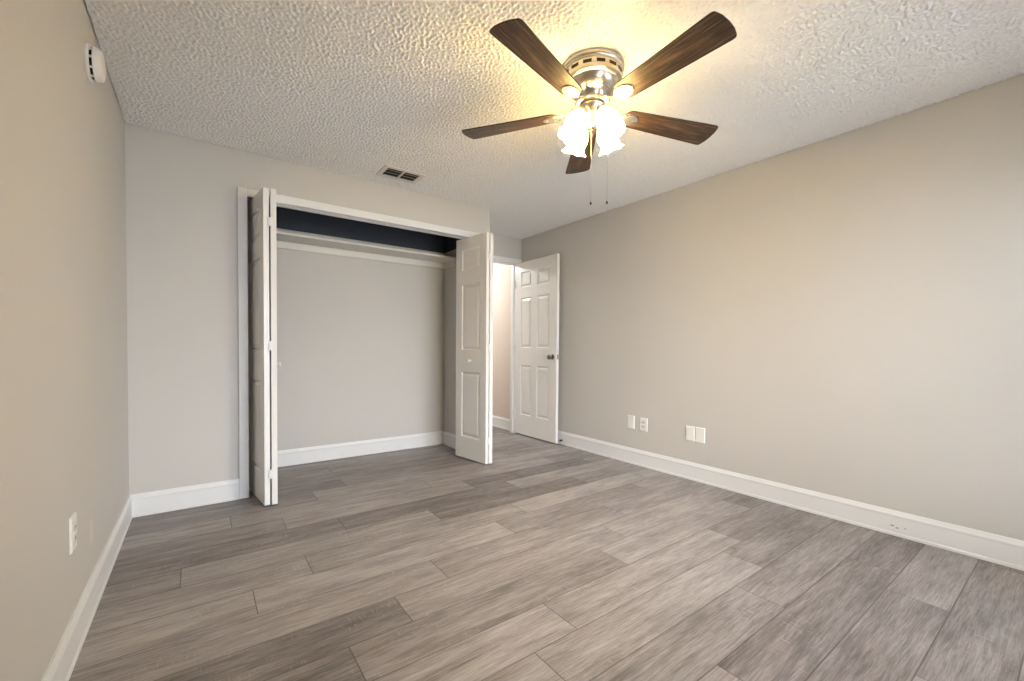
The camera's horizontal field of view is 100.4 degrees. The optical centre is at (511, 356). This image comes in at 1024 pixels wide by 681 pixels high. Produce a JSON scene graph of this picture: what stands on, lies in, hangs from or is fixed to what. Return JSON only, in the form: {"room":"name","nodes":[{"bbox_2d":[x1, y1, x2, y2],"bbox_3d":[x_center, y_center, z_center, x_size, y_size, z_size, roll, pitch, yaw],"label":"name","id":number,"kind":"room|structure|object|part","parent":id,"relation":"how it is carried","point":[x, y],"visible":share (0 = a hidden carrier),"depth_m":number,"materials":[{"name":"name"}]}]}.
{"room":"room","nodes":[
{"label":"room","id":0,"kind":"room"},
{"bbox_2d":[0,0,128,680],"bbox_3d":[-2.024,-0.230,2.058,0.110,2.500,7.100,0,2,-36],"label":"wall","id":1,"kind":"structure","parent":0,"point":[64,445],"depth_m":1.31,"materials":[{"name":"beige paint"}]},
{"bbox_2d":[69,512,76,554],"bbox_3d":[-1.528,0.612,1.482,0.018,0.122,0.079,0,2,-36],"label":"wall outlet","id":2,"kind":"object","parent":1,"relation":"attached to","point":[73,519],"visible":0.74,"depth_m":1.47,"materials":[{"name":"white plastic"}]},
{"bbox_2d":[73,522,76,531],"bbox_3d":[-1.528,0.593,1.482,0.018,0.027,0.033,0,2,-36],"label":"receptacle","id":3,"kind":"object","parent":2,"relation":"attached to","point":[74,523],"depth_m":1.49,"materials":[{"name":"plastic"}]},
{"bbox_2d":[41,495,131,680],"bbox_3d":[-1.167,0.977,1.007,0.016,0.144,4.121,0,2,-36],"label":"baseboard","id":4,"kind":"structure","parent":1,"relation":"attached to","point":[62,663],"depth_m":1.61,"materials":[{"name":"white paint"}]},
{"bbox_2d":[84,42,105,82],"bbox_3d":[-1.714,-1.202,1.758,0.051,0.144,0.144,0,2,-36],"label":"smoke detector","id":5,"kind":"object","parent":1,"relation":"attached to","point":[94,61],"visible":1,"depth_m":1.72,"materials":[{"name":"white plastic"}]},
{"bbox_2d":[125,123,479,494],"bbox_3d":[-1.384,-0.254,3.441,2.557,2.500,0.115,0,2,-36],"label":"wall","id":6,"kind":"structure","parent":0,"point":[181,192],"depth_m":2.83,"materials":[{"name":"beige paint"}]},
{"bbox_2d":[131,479,238,517],"bbox_3d":[-2.151,0.932,2.829,0.580,0.144,0.016,0,2,-36],"label":"baseboard","id":7,"kind":"structure","parent":6,"relation":"attached to","point":[160,501],"depth_m":2.81,"materials":[{"name":"white paint"}]},
{"bbox_2d":[247,187,280,505],"bbox_3d":[-1.736,-0.065,3.043,0.163,2.109,0.482,-1,2,-43],"label":"bifold door","id":8,"kind":"structure","parent":6,"relation":"in","point":[261,209],"depth_m":2.87,"materials":[{"name":"white paint"}]},
{"bbox_3d":[-1.789,-0.065,3.005,0.034,2.109,0.467,-1,2,-43],"label":"door","id":9,"kind":"part","parent":8,"relation":"part of","materials":[{"name":"white paint"}]},
{"bbox_3d":[-1.715,-0.065,3.051,0.034,2.109,0.466,0,1,-32],"label":"door","id":10,"kind":"part","parent":8,"relation":"part of","materials":[{"name":"white paint"}]},
{"bbox_2d":[247,198,463,238],"bbox_3d":[-1.124,-1.130,3.611,1.921,0.006,0.030,0,2,-36],"label":"track","id":11,"kind":"object","parent":6,"relation":"attached to","point":[247,198],"visible":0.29,"depth_m":3.53,"materials":[{"name":"white metal"}]},
{"bbox_2d":[247,197,467,238],"bbox_3d":[-1.137,-0.079,3.626,1.943,2.145,0.115,0,2,-36],"label":"door frame","id":12,"kind":"structure","parent":6,"relation":"attached to","point":[247,197],"depth_m":3.52,"materials":[{"name":"white paint"}]},
{"bbox_2d":[237,187,480,498],"bbox_3d":[-1.091,-0.095,3.579,2.031,2.179,0.015,0,2,-36],"label":"door frame","id":13,"kind":"structure","parent":6,"relation":"attached to","point":[242,193],"depth_m":3.00,"materials":[{"name":"white paint"}]},
{"bbox_2d":[247,201,460,252],"bbox_3d":[-1.552,-1.292,3.752,2.447,0.322,0.629,0,2,-36],"label":"wall","id":14,"kind":"structure","parent":0,"point":[288,219],"depth_m":4.18,"materials":[{"name":"paint"}]},
{"bbox_2d":[276,228,520,450],"bbox_3d":[-1.389,-0.274,4.359,3.633,2.500,0.115,0,2,-36],"label":"wall","id":15,"kind":"structure","parent":0,"point":[360,342],"depth_m":4.20,"materials":[{"name":"beige paint"}]},
{"bbox_2d":[277,431,442,466],"bbox_3d":[-1.748,0.909,4.046,2.447,0.144,0.016,0,2,-36],"label":"baseboard","id":16,"kind":"structure","parent":15,"relation":"attached to","point":[297,456],"depth_m":4.19,"materials":[{"name":"white paint"}]},
{"bbox_2d":[276,231,455,268],"bbox_3d":[-1.654,-1.000,3.894,2.447,0.082,0.290,0,2,-36],"label":"closet shelf","id":17,"kind":"object","parent":15,"relation":"attached to","point":[284,240],"visible":0.41,"depth_m":4.07,"materials":[{"name":"white paint"}]},
{"bbox_2d":[493,255,521,432],"bbox_3d":[-0.290,-0.123,5.158,0.913,2.180,0.130,0,2,-36],"label":"door frame","id":18,"kind":"structure","parent":15,"relation":"attached to","point":[513,265],"depth_m":5.37,"materials":[{"name":"white paint"}]},
{"bbox_2d":[444,207,489,434],"bbox_3d":[-0.491,-0.270,4.483,0.115,2.500,0.744,0,2,-36],"label":"wall partition","id":19,"kind":"structure","parent":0,"point":[449,273],"depth_m":4.62,"materials":[{"name":"beige paint"}]},
{"bbox_2d":[443,431,455,448],"bbox_3d":[-0.587,0.907,4.516,0.016,0.144,0.629,0,2,-36],"label":"baseboard","id":20,"kind":"structure","parent":19,"relation":"attached to","point":[449,439],"depth_m":4.63,"materials":[{"name":"white paint"}]},
{"bbox_2d":[455,232,493,463],"bbox_3d":[-0.360,-0.077,4.059,0.155,2.109,0.464,0,2,-36],"label":"bifold door","id":21,"kind":"structure","parent":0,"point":[474,254],"depth_m":3.99,"materials":[{"name":"white paint"}]},
{"bbox_3d":[-0.317,-0.077,4.089,0.034,2.109,0.455,0,1,-34],"label":"door","id":22,"kind":"part","parent":21,"relation":"part of","materials":[{"name":"white paint"}]},
{"bbox_2d":[69,426,1023,680],"bbox_3d":[-0.523,1.067,3.190,3.733,0.120,6.980,0,2,-36],"label":"floor","id":23,"kind":"structure","parent":0,"point":[544,560],"depth_m":1.92,"materials":[{"name":"grey laminate"}]},
{"bbox_2d":[84,0,1023,238],"bbox_3d":[0.090,-1.422,2.324,3.625,0.036,4.857,0,2,-36],"label":"ceiling","id":24,"kind":"structure","parent":0,"point":[355,88],"depth_m":2.16,"materials":[{"name":"white paint"}]},
{"bbox_2d":[376,164,425,183],"bbox_3d":[-0.879,-1.432,3.370,0.326,0.014,0.224,0,2,-36],"label":"ceiling vent","id":25,"kind":"object","parent":24,"relation":"in","point":[387,171],"visible":1,"depth_m":3.37,"materials":[{"name":"metal"}]},
{"bbox_2d":[462,11,736,204],"bbox_3d":[0.409,-1.070,2.045,1.325,0.664,1.290,0,2,-36],"label":"ceiling fan","id":26,"kind":"object","parent":24,"relation":"hanging from","point":[590,77],"visible":1,"depth_m":1.96,"materials":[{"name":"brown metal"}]},
{"bbox_3d":[-0.008,-1.203,2.232,0.523,0.006,0.156,1,11,21],"label":"blade","id":27,"kind":"part","parent":26,"relation":"part of","materials":[{"name":"brown wood"}]},
{"bbox_3d":[0.125,-1.205,1.748,0.156,0.006,0.523,14,7,38],"label":"blade","id":28,"kind":"part","parent":26,"relation":"part of","materials":[{"name":"brown wood"}]},
{"bbox_3d":[0.301,-1.105,2.026,0.127,0.141,0.121,28,-13,-30],"label":"lamp shade","id":29,"kind":"part","parent":26,"relation":"part of","materials":[{"name":"white glass"}]},
{"bbox_3d":[0.333,-1.108,2.173,0.121,0.141,0.127,0,25,-33],"label":"lamp shade","id":30,"kind":"part","parent":26,"relation":"part of","materials":[{"name":"white glass"}]},
{"bbox_3d":[0.410,-1.196,2.508,0.156,0.006,0.523,-9,-1,3],"label":"blade","id":31,"kind":"part","parent":26,"relation":"part of","materials":[{"name":"brown wood"}]},
{"bbox_3d":[0.480,-1.106,2.141,0.127,0.141,0.121,-28,16,-29],"label":"lamp shade","id":32,"kind":"part","parent":26,"relation":"part of","materials":[{"name":"white glass"}]},
{"bbox_3d":[0.448,-1.103,1.994,0.121,0.141,0.127,0,-23,-33],"label":"lamp shade","id":33,"kind":"part","parent":26,"relation":"part of","materials":[{"name":"white glass"}]},
{"bbox_3d":[0.802,-1.181,2.195,0.523,0.006,0.156,2,-9,-15],"label":"blade","id":34,"kind":"part","parent":26,"relation":"part of","materials":[{"name":"brown wood"}]},
{"bbox_3d":[0.626,-1.190,1.726,0.156,0.006,0.523,11,-5,-33],"label":"blade","id":35,"kind":"part","parent":26,"relation":"part of","materials":[{"name":"brown wood"}]},
{"bbox_2d":[492,73,1023,540],"bbox_3d":[0.991,-0.255,4.264,0.124,2.500,7.100,0,2,-36],"label":"wall","id":36,"kind":"structure","parent":0,"point":[842,315],"depth_m":2.74,"materials":[{"name":"beige paint"}]},
{"bbox_2d":[492,415,509,430],"bbox_3d":[-0.544,0.870,6.256,0.016,0.144,1.900,0,2,-36],"label":"baseboard","id":37,"kind":"structure","parent":36,"relation":"attached to","point":[499,422],"depth_m":5.70,"materials":[{"name":"white paint"}]},
{"bbox_2d":[514,253,559,443],"bbox_3d":[0.271,-0.095,5.038,0.144,2.108,0.781,0,2,-36],"label":"door","id":38,"kind":"structure","parent":36,"relation":"in","point":[537,280],"depth_m":4.99,"materials":[{"name":"white paint"}]},
{"bbox_3d":[0.426,0.003,4.763,0.068,0.062,0.062,0,2,-36],"label":"knob","id":39,"kind":"part","parent":38,"relation":"part of","materials":[{"name":"silver metal"}]},
{"bbox_2d":[628,415,634,428],"bbox_3d":[1.119,0.614,4.012,0.008,0.122,0.079,0,2,-36],"label":"blank wall plate","id":40,"kind":"object","parent":36,"relation":"attached to","point":[631,419],"visible":1,"depth_m":4.00,"materials":[{"name":"white plastic"}]},
{"bbox_2d":[640,417,647,431],"bbox_3d":[1.205,0.620,3.899,0.018,0.122,0.079,0,2,-36],"label":"wall outlet","id":41,"kind":"object","parent":36,"relation":"attached to","point":[643,421],"visible":1,"depth_m":3.89,"materials":[{"name":"white plastic"}]},
{"bbox_2d":[686,425,694,441],"bbox_3d":[1.473,0.634,3.527,0.008,0.122,0.079,0,2,-36],"label":"blank wall plate","id":42,"kind":"object","parent":36,"relation":"attached to","point":[690,430],"visible":1,"depth_m":3.52,"materials":[{"name":"white plastic"}]},
{"bbox_2d":[696,427,704,443],"bbox_3d":[1.524,0.636,3.457,0.008,0.122,0.079,0,2,-36],"label":"blank wall plate","id":43,"kind":"object","parent":36,"relation":"attached to","point":[700,432],"visible":1,"depth_m":3.45,"materials":[{"name":"white plastic"}]},
{"bbox_2d":[558,431,1023,570],"bbox_3d":[1.532,0.945,3.443,0.016,0.144,4.865,0,2,-36],"label":"baseboard","id":44,"kind":"structure","parent":36,"relation":"attached to","point":[998,549],"depth_m":2.72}
]}

